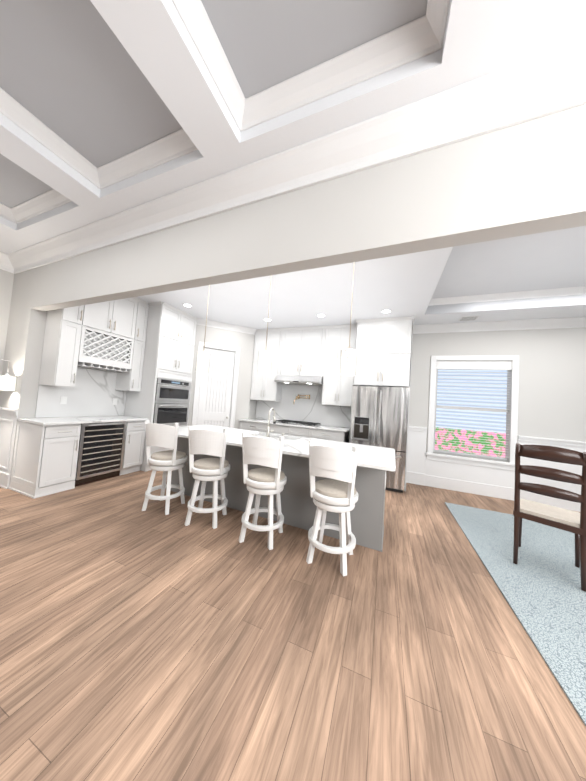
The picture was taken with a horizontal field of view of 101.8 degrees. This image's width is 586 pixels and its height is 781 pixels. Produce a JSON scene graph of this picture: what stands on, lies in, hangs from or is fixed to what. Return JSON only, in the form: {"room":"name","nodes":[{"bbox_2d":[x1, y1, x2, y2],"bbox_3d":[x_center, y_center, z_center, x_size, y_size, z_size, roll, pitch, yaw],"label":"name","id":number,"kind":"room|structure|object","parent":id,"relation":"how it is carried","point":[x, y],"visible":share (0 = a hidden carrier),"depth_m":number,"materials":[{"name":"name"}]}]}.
{"room":"kitchen","nodes":[
{"label":"kitchen","id":0,"kind":"room"},
{"bbox_2d":[0,470,585,780],"bbox_3d":[0.285,1.488,1.059,11.200,0.060,9.200,3,-3,21],"label":"floor","id":1,"kind":"structure","parent":0,"point":[153,642],"depth_m":1.31,"materials":[{"name":"brown wood"}]},
{"bbox_2d":[8,421,87,498],"bbox_3d":[-3.334,0.868,3.252,0.627,0.890,0.446,3,-3,21],"label":"base cabinet","id":2,"kind":"object","parent":1,"relation":"on","point":[47,459],"depth_m":3.08,"materials":[{"name":"white wood"}]},
{"bbox_2d":[17,417,147,424],"bbox_3d":[-3.112,0.438,3.691,0.643,0.033,1.397,3,-3,21],"label":"countertop","id":3,"kind":"structure","parent":2,"relation":"on","point":[37,420],"depth_m":3.38,"materials":[{"name":"white stone"}]},
{"bbox_2d":[80,421,131,484],"bbox_3d":[-3.155,0.902,3.714,0.627,0.890,0.753,3,-3,21],"label":"wine cooler","id":4,"kind":"object","parent":1,"relation":"on","point":[107,444],"depth_m":3.65,"materials":[{"name":"black metal"}]},
{"bbox_2d":[128,421,144,472],"bbox_3d":[-2.987,0.933,4.148,0.627,0.890,0.387,3,-3,21],"label":"base cabinet","id":5,"kind":"object","parent":1,"relation":"on","point":[136,454],"depth_m":4.10,"materials":[{"name":"white wood"}]},
{"bbox_2d":[124,301,196,471],"bbox_3d":[-2.627,-0.087,4.755,0.761,3.028,0.856,3,-3,21],"label":"tall cabinet","id":6,"kind":"object","parent":1,"relation":"on","point":[163,397],"depth_m":4.43,"materials":[{"name":"white wood"}]},
{"bbox_2d":[152,378,190,427],"bbox_3d":[-2.293,0.229,4.600,0.108,0.876,0.766,3,-3,21],"label":"wall oven","id":7,"kind":"object","parent":6,"relation":"in","point":[171,402],"depth_m":4.55,"materials":[{"name":"metal"}]},
{"bbox_2d":[142,420,186,514],"bbox_3d":[-1.542,0.891,2.915,0.466,1.055,0.494,3,-3,21],"label":"stool","id":8,"kind":"object","parent":1,"relation":"on","point":[167,462],"visible":1,"depth_m":2.78,"materials":[{"name":"white wood"}]},
{"bbox_2d":[185,426,229,528],"bbox_3d":[-0.930,0.922,2.682,0.481,1.055,0.496,3,-3,21],"label":"stool","id":9,"kind":"object","parent":1,"relation":"on","point":[211,443],"visible":1,"depth_m":2.55,"materials":[{"name":"white wood"}]},
{"bbox_2d":[238,420,265,431],"bbox_3d":[-0.751,1.145,5.444,0.810,0.890,0.567,3,-3,21],"label":"base cabinet","id":10,"kind":"object","parent":1,"relation":"on","point":[244,424],"depth_m":5.23,"materials":[{"name":"white wood"}]},
{"bbox_2d":[239,432,286,549],"bbox_3d":[-0.285,0.953,2.418,0.451,1.055,0.494,3,-3,21],"label":"stool","id":11,"kind":"object","parent":1,"relation":"on","point":[272,480],"visible":1,"depth_m":2.28,"materials":[{"name":"white wood"}]},
{"bbox_2d":[170,436,385,551],"bbox_3d":[-0.310,1.079,3.148,2.872,0.869,0.665,3,-3,21],"label":"kitchen island","id":12,"kind":"object","parent":1,"relation":"on","point":[299,506],"depth_m":2.67,"materials":[{"name":"wood"}]},
{"bbox_2d":[178,425,395,471],"bbox_3d":[-0.326,0.620,3.032,3.023,0.030,1.146,3,-3,21],"label":"island countertop","id":13,"kind":"structure","parent":12,"relation":"on","point":[383,459],"depth_m":2.72,"materials":[{"name":"white stone"}]},
{"bbox_2d":[266,408,275,435],"bbox_3d":[-0.273,0.425,3.255,0.105,0.386,0.218,3,-3,21],"label":"faucet","id":14,"kind":"object","parent":13,"relation":"on","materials":[{"name":"silver metal"}]},
{"bbox_2d":[250,432,301,439],"bbox_3d":[-0.253,0.755,3.381,0.782,0.244,0.391,3,-3,21],"label":"sink","id":15,"kind":"object","parent":13,"relation":"in","point":[251,433],"depth_m":3.49,"materials":[{"name":"white ceramic"}]},
{"bbox_2d":[266,424,305,436],"bbox_3d":[-0.005,1.182,5.152,1.032,0.890,0.567,3,-3,21],"label":"base cabinet","id":16,"kind":"object","parent":1,"relation":"on","point":[277,428],"depth_m":4.92,"materials":[{"name":"white wood"}]},
{"bbox_2d":[306,428,348,442],"bbox_3d":[0.705,1.217,4.875,0.733,0.890,0.567,3,-3,21],"label":"base cabinet","id":17,"kind":"object","parent":1,"relation":"on","point":[316,433],"depth_m":4.64,"materials":[{"name":"white wood"}]},
{"bbox_2d":[250,420,349,431],"bbox_3d":[-0.002,0.717,5.160,2.409,0.033,0.576,3,-3,21],"label":"countertop","id":18,"kind":"structure","parent":17,"relation":"on","point":[326,428],"depth_m":4.89,"materials":[{"name":"white stone"}]},
{"bbox_2d":[273,419,321,426],"bbox_3d":[0.110,0.684,5.141,0.920,0.046,0.500,3,-3,21],"label":"cooktop","id":19,"kind":"object","parent":18,"relation":"in","point":[301,422],"depth_m":5.11,"materials":[{"name":"metal"}]},
{"bbox_2d":[306,440,358,575],"bbox_3d":[0.359,0.985,2.161,0.440,1.055,0.494,3,-3,21],"label":"stool","id":20,"kind":"object","parent":1,"relation":"on","point":[339,494],"visible":1,"depth_m":2.02,"materials":[{"name":"white wood"}]},
{"bbox_2d":[349,385,408,492],"bbox_3d":[1.574,0.806,4.436,0.928,1.763,0.760,3,-3,21],"label":"refrigerator","id":21,"kind":"object","parent":1,"relation":"on","point":[379,416],"visible":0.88,"depth_m":4.10,"materials":[{"name":"silver metal"}]},
{"bbox_2d":[445,502,585,725],"bbox_3d":[3.505,1.698,1.666,3.630,0.012,2.880,3,-3,21],"label":"rug","id":22,"kind":"object","parent":1,"relation":"on","point":[539,587],"visible":1,"depth_m":2.00,"materials":[{"name":"blue carpet"}]},
{"bbox_2d":[513,443,585,590],"bbox_3d":[2.405,1.070,2.247,0.579,1.144,0.460,6,-4,-44],"label":"dining chair","id":23,"kind":"object","parent":22,"relation":"on","point":[560,518],"visible":1,"depth_m":2.12,"materials":[{"name":"brown wood"}]},
{"bbox_2d":[0,268,585,486],"bbox_3d":[0.481,-0.268,0.858,10.850,3.450,8.730,3,-3,21],"label":"wall","id":24,"kind":"structure","parent":0,"point":[552,387],"depth_m":3.94,"materials":[{"name":"grey paint"}]},
{"bbox_2d":[0,359,17,390],"bbox_3d":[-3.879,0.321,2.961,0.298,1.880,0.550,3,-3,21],"label":"wall sconce","id":25,"kind":"object","parent":24,"relation":"attached to","point":[8,382],"visible":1,"depth_m":3.13,"materials":[{"name":"silver metal"}]},
{"bbox_2d":[39,304,87,388],"bbox_3d":[-3.303,-0.870,3.428,0.397,1.595,0.233,3,-3,21],"label":"upper cabinet","id":26,"kind":"object","parent":24,"relation":"attached to","point":[64,327],"depth_m":3.33,"materials":[{"name":"white wood"}]},
{"bbox_2d":[34,365,126,417],"bbox_3d":[-3.357,0.026,3.913,0.026,0.773,1.217,3,-3,21],"label":"backsplash","id":27,"kind":"structure","parent":24,"relation":"attached to","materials":[{"name":"white stone"}]},
{"bbox_2d":[80,333,127,368],"bbox_3d":[-3.213,-0.660,3.920,0.226,0.485,0.777,3,-3,21],"label":"wine rack","id":28,"kind":"object","parent":24,"relation":"attached to","point":[102,352],"depth_m":3.77,"materials":[{"name":"white wood"}]},
{"bbox_2d":[84,297,143,344],"bbox_3d":[-3.093,-1.265,3.915,0.397,0.735,0.889,3,-3,21],"label":"upper cabinet","id":29,"kind":"object","parent":24,"relation":"attached to","point":[119,320],"depth_m":3.90,"materials":[{"name":"white wood"}]},
{"bbox_2d":[112,305,147,392],"bbox_3d":[-2.944,-0.803,4.355,0.397,1.595,0.207,3,-3,21],"label":"upper cabinet","id":30,"kind":"object","parent":24,"relation":"attached to","point":[142,349],"depth_m":4.26,"materials":[{"name":"white wood"}]},
{"bbox_2d":[197,348,234,426],"bbox_3d":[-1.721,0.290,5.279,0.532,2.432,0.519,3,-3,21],"label":"pantry door","id":31,"kind":"structure","parent":24,"relation":"in","point":[214,406],"depth_m":5.30,"materials":[{"name":"white wood"}]},
{"bbox_2d":[250,332,285,403],"bbox_3d":[-0.554,-0.577,5.621,0.730,1.605,0.327,3,-3,21],"label":"upper cabinet","id":32,"kind":"object","parent":24,"relation":"attached to","point":[261,388],"depth_m":5.52,"materials":[{"name":"white wood"}]},
{"bbox_2d":[0,0,585,511],"bbox_3d":[0.539,-0.216,0.933,10.592,3.360,8.520,3,-3,21],"label":"trim","id":33,"kind":"structure","parent":24,"relation":"attached to","point":[540,86],"depth_m":1.75,"materials":[{"name":"white wood"}]},
{"bbox_2d":[270,326,329,383],"bbox_3d":[0.189,-0.777,5.241,1.173,1.228,0.527,3,-3,21],"label":"upper cabinet","id":34,"kind":"object","parent":24,"relation":"attached to","point":[306,360],"depth_m":5.17,"materials":[{"name":"white wood"}]},
{"bbox_2d":[273,375,326,385],"bbox_3d":[0.162,-0.239,5.212,1.020,0.159,0.528,3,-3,21],"label":"range hood","id":35,"kind":"object","parent":34,"relation":"in","point":[282,380],"depth_m":5.05,"materials":[{"name":"metal"}]},
{"bbox_2d":[254,400,350,427],"bbox_3d":[0.172,0.497,5.429,2.300,0.451,0.017,3,-3,21],"label":"backsplash","id":36,"kind":"structure","parent":24,"relation":"attached to","point":[337,417],"depth_m":5.20,"materials":[{"name":"white tile"}]},
{"bbox_2d":[318,324,353,407],"bbox_3d":[0.965,-0.502,5.027,0.715,1.605,0.327,3,-3,21],"label":"upper cabinet","id":37,"kind":"object","parent":24,"relation":"attached to","point":[337,390],"depth_m":4.88,"materials":[{"name":"white wood"}]},
{"bbox_2d":[354,320,413,391],"bbox_3d":[1.731,-0.675,4.614,0.975,1.195,0.567,3,-3,21],"label":"upper cabinet","id":38,"kind":"object","parent":24,"relation":"attached to","point":[384,347],"depth_m":4.34,"materials":[{"name":"white wood"}]},
{"bbox_2d":[433,361,511,460],"bbox_3d":[3.225,0.321,4.344,1.128,1.728,0.125,3,-3,21],"label":"window blind","id":39,"kind":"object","parent":24,"relation":"in","point":[474,365],"depth_m":4.32,"materials":[{"name":"white plastic"}]},
{"bbox_2d":[0,0,585,329],"bbox_3d":[0.584,-1.778,0.927,10.850,0.420,8.730,3,-3,21],"label":"ceiling","id":40,"kind":"structure","parent":0,"point":[97,83],"depth_m":1.59,"materials":[{"name":"white paint"}]},
{"bbox_2d":[195,285,209,372],"bbox_3d":[-1.179,-0.915,3.236,0.170,1.323,0.170,3,-3,21],"label":"pendant light","id":41,"kind":"object","parent":40,"relation":"hanging from","point":[203,360],"visible":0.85,"depth_m":3.15,"materials":[{"name":"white glass"}]},
{"bbox_2d":[257,275,272,373],"bbox_3d":[-0.302,-0.872,2.887,0.170,1.323,0.170,3,-3,21],"label":"pendant light","id":42,"kind":"object","parent":40,"relation":"hanging from","point":[264,360],"visible":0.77,"depth_m":2.80,"materials":[{"name":"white glass"}]},
{"bbox_2d":[339,262,356,375],"bbox_3d":[0.616,-0.827,2.518,0.170,1.323,0.170,3,-3,21],"label":"pendant light","id":43,"kind":"object","parent":40,"relation":"hanging from","point":[348,360],"visible":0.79,"depth_m":2.43,"materials":[{"name":"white glass"}]},
{"bbox_2d":[381,309,390,312],"bbox_3d":[1.581,-1.353,4.041,0.164,0.006,0.164,3,-3,21],"label":"recessed light","id":44,"kind":"object","parent":40,"relation":"in","point":[386,311],"visible":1,"depth_m":4.04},
{"bbox_2d":[458,316,479,320],"bbox_3d":[3.015,-1.248,4.091,0.260,0.014,0.200,3,-3,21],"label":"ceiling vent","id":45,"kind":"object","parent":40,"relation":"in","point":[466,318],"visible":1,"depth_m":4.07,"materials":[{"name":"white metal"}]},
{"bbox_2d":[30,104,585,311],"bbox_3d":[0.686,-1.435,1.587,9.107,1.030,0.295,3,-3,21],"label":"header beam","id":46,"kind":"structure","parent":0,"point":[524,178],"depth_m":1.58,"materials":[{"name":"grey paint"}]},
{"label":"outside","id":47,"kind":"structure","parent":0,"visible":0},
{"bbox_2d":[435,370,506,457],"bbox_3d":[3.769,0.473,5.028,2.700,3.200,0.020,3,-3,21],"label":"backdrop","id":48,"kind":"structure","parent":47,"point":[475,415],"depth_m":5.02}
]}

